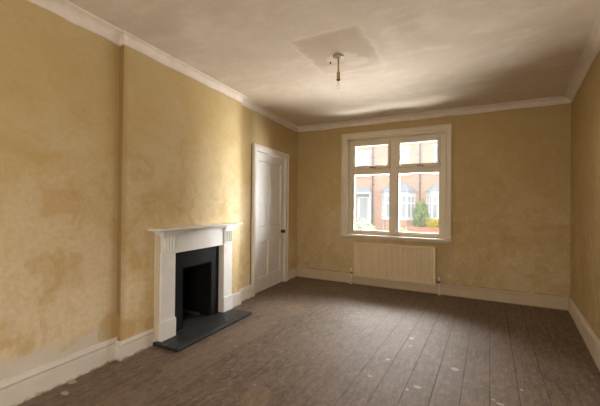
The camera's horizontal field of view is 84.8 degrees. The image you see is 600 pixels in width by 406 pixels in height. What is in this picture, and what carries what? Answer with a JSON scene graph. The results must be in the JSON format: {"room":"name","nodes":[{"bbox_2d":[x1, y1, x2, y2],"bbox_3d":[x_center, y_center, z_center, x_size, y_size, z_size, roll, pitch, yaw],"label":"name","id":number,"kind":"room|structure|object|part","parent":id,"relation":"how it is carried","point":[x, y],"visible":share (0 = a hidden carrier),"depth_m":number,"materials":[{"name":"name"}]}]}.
{"room":"living room","nodes":[
{"label":"living room","id":0,"kind":"room"},
{"bbox_2d":[0,0,297,381],"bbox_3d":[-1.560,-0.050,2.953,0.453,2.640,6.594,0,0,24],"label":"wall","id":1,"kind":"structure","parent":0,"point":[104,143],"depth_m":2.52,"materials":[{"name":"paint"}]},
{"bbox_2d":[26,0,121,45],"bbox_3d":[-2.047,-1.339,1.316,0.100,0.089,2.986,0,0,24],"label":"trim","id":2,"kind":"structure","parent":1,"relation":"attached to","point":[65,9],"depth_m":2.37,"materials":[{"name":"paint"}]},
{"bbox_2d":[0,328,154,405],"bbox_3d":[-2.018,1.168,1.479,0.093,0.180,3.312,0,0,24],"label":"baseboard","id":3,"kind":"structure","parent":1,"relation":"attached to","point":[16,390],"depth_m":2.33,"materials":[{"name":"paint"}]},
{"bbox_2d":[120,30,247,102],"bbox_3d":[-1.089,-1.318,3.428,0.121,0.088,1.767,0,0,24],"label":"trim","id":4,"kind":"structure","parent":1,"relation":"attached to","point":[127,39],"depth_m":3.14,"materials":[{"name":"paint"}]},
{"bbox_2d":[233,285,251,307],"bbox_3d":[-0.765,1.199,4.217,0.073,0.172,0.620,0,0,24],"label":"baseboard","id":5,"kind":"structure","parent":1,"relation":"attached to","point":[244,293],"depth_m":4.29,"materials":[{"name":"paint"}]},
{"bbox_2d":[251,143,288,296],"bbox_3d":[-0.473,0.236,5.021,0.186,2.114,1.092,0,0,24],"label":"door","id":6,"kind":"structure","parent":1,"relation":"in","point":[270,167],"depth_m":4.98,"materials":[{"name":"paint"}]},
{"bbox_3d":[-0.556,0.818,4.834,0.032,0.525,0.296,0,0,24],"label":"panel","id":7,"kind":"part","parent":6,"relation":"part of","materials":[{"name":"paint"}]},
{"bbox_3d":[-0.546,-0.132,4.840,0.032,0.955,0.296,0,0,24],"label":"panel","id":8,"kind":"part","parent":6,"relation":"part of","materials":[{"name":"paint"}]},
{"bbox_3d":[-0.397,0.822,5.184,0.032,0.525,0.303,0,0,24],"label":"panel","id":9,"kind":"part","parent":6,"relation":"part of","materials":[{"name":"paint"}]},
{"bbox_3d":[-0.388,-0.128,5.189,0.032,0.955,0.303,0,0,24],"label":"panel","id":10,"kind":"part","parent":6,"relation":"part of","materials":[{"name":"paint"}]},
{"bbox_2d":[241,98,298,131],"bbox_3d":[-0.389,-1.303,5.019,0.061,0.088,1.826,0,0,24],"label":"trim","id":11,"kind":"structure","parent":1,"relation":"attached to","point":[246,103],"depth_m":4.85,"materials":[{"name":"paint"}]},
{"bbox_2d":[288,268,296,279],"bbox_3d":[-0.132,1.225,5.676,0.020,0.150,0.368,0,0,24],"label":"baseboard","id":12,"kind":"structure","parent":1,"relation":"attached to","point":[292,273],"depth_m":5.66,"materials":[{"name":"paint"}]},
{"bbox_2d":[17,277,599,405],"bbox_3d":[0.092,1.343,2.201,4.230,0.120,6.842,0,0,28],"label":"floor","id":13,"kind":"structure","parent":0,"point":[304,341],"depth_m":2.69,"materials":[{"name":"brown wood"}]},
{"bbox_2d":[153,309,251,352],"bbox_3d":[-1.104,1.262,3.432,0.705,0.029,1.110,0,0,24],"label":"hearth slab","id":14,"kind":"object","parent":13,"relation":"on","point":[196,328],"visible":0.66,"depth_m":3.30,"materials":[{"name":"stone"}]},
{"bbox_2d":[148,222,242,341],"bbox_3d":[-1.018,0.739,3.415,0.161,1.017,1.238,0,0,24],"label":"fireplace surround","id":15,"kind":"object","parent":14,"relation":"on","point":[169,241],"visible":1,"depth_m":3.08,"materials":[{"name":"paint"}]},
{"bbox_2d":[148,222,242,231],"bbox_3d":[-1.013,0.241,3.418,0.161,0.022,1.238,0,0,24],"label":"mantel shelf","id":16,"kind":"object","parent":15,"relation":"attached to","point":[232,224],"depth_m":3.25,"materials":[{"name":"paint"}]},
{"bbox_3d":[-1.026,0.265,3.433,0.124,0.028,1.130,0,0,24],"label":"bed moulding","id":17,"kind":"part","parent":15,"relation":"part of","materials":[{"name":"paint"}]},
{"bbox_2d":[175,246,218,330],"bbox_3d":[-1.230,0.865,3.520,0.338,0.776,0.704,0,0,24],"label":"fireplace insert","id":18,"kind":"object","parent":14,"relation":"on","point":[196,286],"visible":0.7,"depth_m":3.67,"materials":[{"name":"black metal"}]},
{"bbox_2d":[67,0,599,125],"bbox_3d":[0.119,-1.417,2.216,4.230,0.120,6.842,0,0,28],"label":"ceiling","id":19,"kind":"structure","parent":0,"point":[401,57],"depth_m":2.83,"materials":[{"name":"paint"}]},
{"bbox_2d":[333,54,343,84],"bbox_3d":[0.353,-1.197,3.019,0.100,0.307,0.100,0,0,28],"label":"pendant light","id":20,"kind":"object","parent":19,"relation":"hanging from","point":[338,57],"visible":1,"depth_m":3.01,"materials":[{"name":"gold metal"}]},
{"bbox_2d":[296,103,570,298],"bbox_3d":[1.682,-0.006,5.081,4.090,2.640,0.250,0,0,28],"label":"wall","id":21,"kind":"structure","parent":0,"point":[511,169],"depth_m":4.46,"materials":[{"name":"paint"}]},
{"bbox_2d":[350,242,439,294],"bbox_3d":[1.414,0.968,5.013,1.348,0.687,0.100,0,0,28],"label":"radiator","id":22,"kind":"object","parent":21,"relation":"attached to","point":[395,262],"visible":1,"depth_m":4.95,"materials":[{"name":"metal"}]},
{"bbox_2d":[360,242,432,246],"bbox_3d":[1.411,0.631,5.003,1.224,0.013,0.057,0,0,28],"label":"grille","id":23,"kind":"object","parent":22,"relation":"attached to","point":[361,243],"depth_m":5.01,"materials":[{"name":"beige metal"}]},
{"bbox_2d":[340,124,452,242],"bbox_3d":[1.489,-0.280,5.183,1.690,1.701,0.355,0,0,28],"label":"window","id":24,"kind":"structure","parent":21,"relation":"in","point":[442,134],"depth_m":5.14,"materials":[{"name":"paint"}]},
{"bbox_3d":[1.414,0.554,5.058,1.665,0.030,0.027,0,0,28],"label":"sill moulding","id":25,"kind":"part","parent":24,"relation":"part of","materials":[{"name":"paint"}]},
{"bbox_2d":[297,267,567,310],"bbox_3d":[1.629,1.228,4.943,3.800,0.169,0.020,0,0,28],"label":"baseboard","id":26,"kind":"structure","parent":21,"relation":"attached to","point":[497,295],"depth_m":4.63,"materials":[{"name":"paint"}]},
{"bbox_2d":[298,96,569,131],"bbox_3d":[1.637,-1.285,4.926,3.840,0.084,0.090,0,0,28],"label":"trim","id":27,"kind":"structure","parent":21,"relation":"attached to","point":[557,100],"depth_m":4.70,"materials":[{"name":"paint"}]},
{"bbox_2d":[570,51,599,339],"bbox_3d":[1.591,-0.027,1.281,0.100,2.640,6.588,0,0,33],"label":"wall","id":28,"kind":"structure","parent":0,"point":[585,106],"depth_m":3.17,"materials":[{"name":"paint"}]},
{"bbox_2d":[564,13,599,102],"bbox_3d":[1.547,-1.303,1.379,0.085,0.088,6.480,0,0,33],"label":"trim","id":29,"kind":"structure","parent":28,"relation":"attached to","point":[591,50],"depth_m":3.01,"materials":[{"name":"paint"}]},
{"bbox_2d":[568,297,599,371],"bbox_3d":[1.549,1.188,1.348,0.020,0.210,6.480,0,0,33],"label":"baseboard","id":30,"kind":"structure","parent":28,"relation":"attached to","point":[590,338],"depth_m":3.02,"materials":[{"name":"paint"}]},
{"label":"outside","id":31,"kind":"structure","parent":0,"visible":0},
{"bbox_3d":[2.289,1.790,8.625,56.000,0.200,6.578,0,0,28],"label":"ground","id":32,"kind":"structure","parent":31,"visible":0},
{"bbox_2d":[355,217,375,229],"bbox_3d":[1.724,1.063,9.938,1.448,1.284,1.162,0,0,28],"label":"bush","id":33,"kind":"object","parent":32,"relation":"on","point":[367,225],"visible":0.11,"depth_m":9.79,"materials":[{"name":"green plant"}]},
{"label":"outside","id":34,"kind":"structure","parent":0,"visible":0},
{"bbox_3d":[9.346,1.932,21.962,56.000,0.200,16.400,0,0,28],"label":"ground","id":35,"kind":"structure","parent":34,"visible":0},
{"bbox_2d":[355,143,420,231],"bbox_3d":[6.397,-2.516,23.106,4.760,8.650,7.220,0,0,28],"label":"house","id":36,"kind":"structure","parent":35,"relation":"on","point":[409,183],"depth_m":20.57,"materials":[{"name":"brick"}]},
{"bbox_3d":[4.075,-1.727,21.147,1.040,0.105,0.160,0,0,28],"label":"sill","id":37,"kind":"part","parent":36,"relation":"part of","materials":[{"name":"stone"}]},
{"bbox_3d":[3.941,0.538,20.922,1.200,2.470,0.520,0,0,28],"label":"porch frame","id":38,"kind":"part","parent":36,"relation":"part of","materials":[{"name":"white wood"}]},
{"bbox_3d":[4.114,0.526,21.249,0.880,2.500,0.100,0,0,28],"label":"door","id":39,"kind":"part","parent":36,"relation":"part of","materials":[{"name":"white wood"}]},
{"bbox_3d":[4.122,0.226,21.260,0.720,1.700,0.020,0,0,28],"label":"pane","id":40,"kind":"part","parent":36,"relation":"part of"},
{"bbox_3d":[4.147,-2.474,21.273,0.740,1.300,0.012,0,0,28],"label":"pane","id":41,"kind":"part","parent":36,"relation":"part of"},
{"bbox_2d":[371,147,373,223],"bbox_3d":[4.599,-0.872,20.779,0.160,5.300,0.179,0,0,28],"label":"drainpipe","id":42,"kind":"object","parent":36,"relation":"attached to","point":[372,184],"visible":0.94,"depth_m":20.71,"materials":[{"name":"metal"}]},
{"bbox_3d":[5.870,0.236,19.859,1.900,1.360,0.620,0,0,28],"label":"pane","id":43,"kind":"part","parent":36,"relation":"part of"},
{"bbox_3d":[6.093,-2.520,20.244,1.140,1.420,0.012,0,0,28],"label":"pane","id":44,"kind":"part","parent":36,"relation":"part of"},
{"bbox_2d":[419,144,421,201],"bbox_3d":[7.100,-0.854,19.455,0.160,5.300,0.179,0,0,28],"label":"drainpipe","id":45,"kind":"object","parent":36,"relation":"attached to","point":[420,183],"visible":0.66,"depth_m":19.40,"materials":[{"name":"metal"}]},
{"bbox_2d":[413,198,429,226],"bbox_3d":[6.239,0.760,16.948,0.872,2.106,0.875,0,0,28],"label":"bush","id":46,"kind":"object","parent":35,"relation":"on","point":[421,209],"visible":0.76,"depth_m":16.78,"materials":[{"name":"green plant"}]},
{"bbox_2d":[407,227,438,232],"bbox_3d":[7.527,1.470,14.681,5.250,0.610,0.280,0,0,28],"label":"wall","id":47,"kind":"structure","parent":35,"relation":"on","point":[410,229],"depth_m":15.47,"materials":[{"name":"brick"}]},
{"bbox_2d":[421,141,438,225],"bbox_3d":[10.595,-2.487,20.884,4.740,8.650,7.220,0,0,28],"label":"house","id":48,"kind":"structure","parent":35,"relation":"on","point":[430,181],"depth_m":19.23,"materials":[{"name":"brick"}]},
{"bbox_3d":[8.185,0.253,18.634,1.900,1.360,0.620,0,0,28],"label":"pane","id":49,"kind":"part","parent":48,"relation":"part of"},
{"bbox_2d":[425,217,438,227],"bbox_3d":[6.829,1.249,15.739,1.643,1.122,0.678,0,0,28],"label":"hedge","id":50,"kind":"object","parent":35,"relation":"on","point":[434,223],"visible":0.13,"depth_m":15.85,"materials":[{"name":"yellow plant"}]}
]}

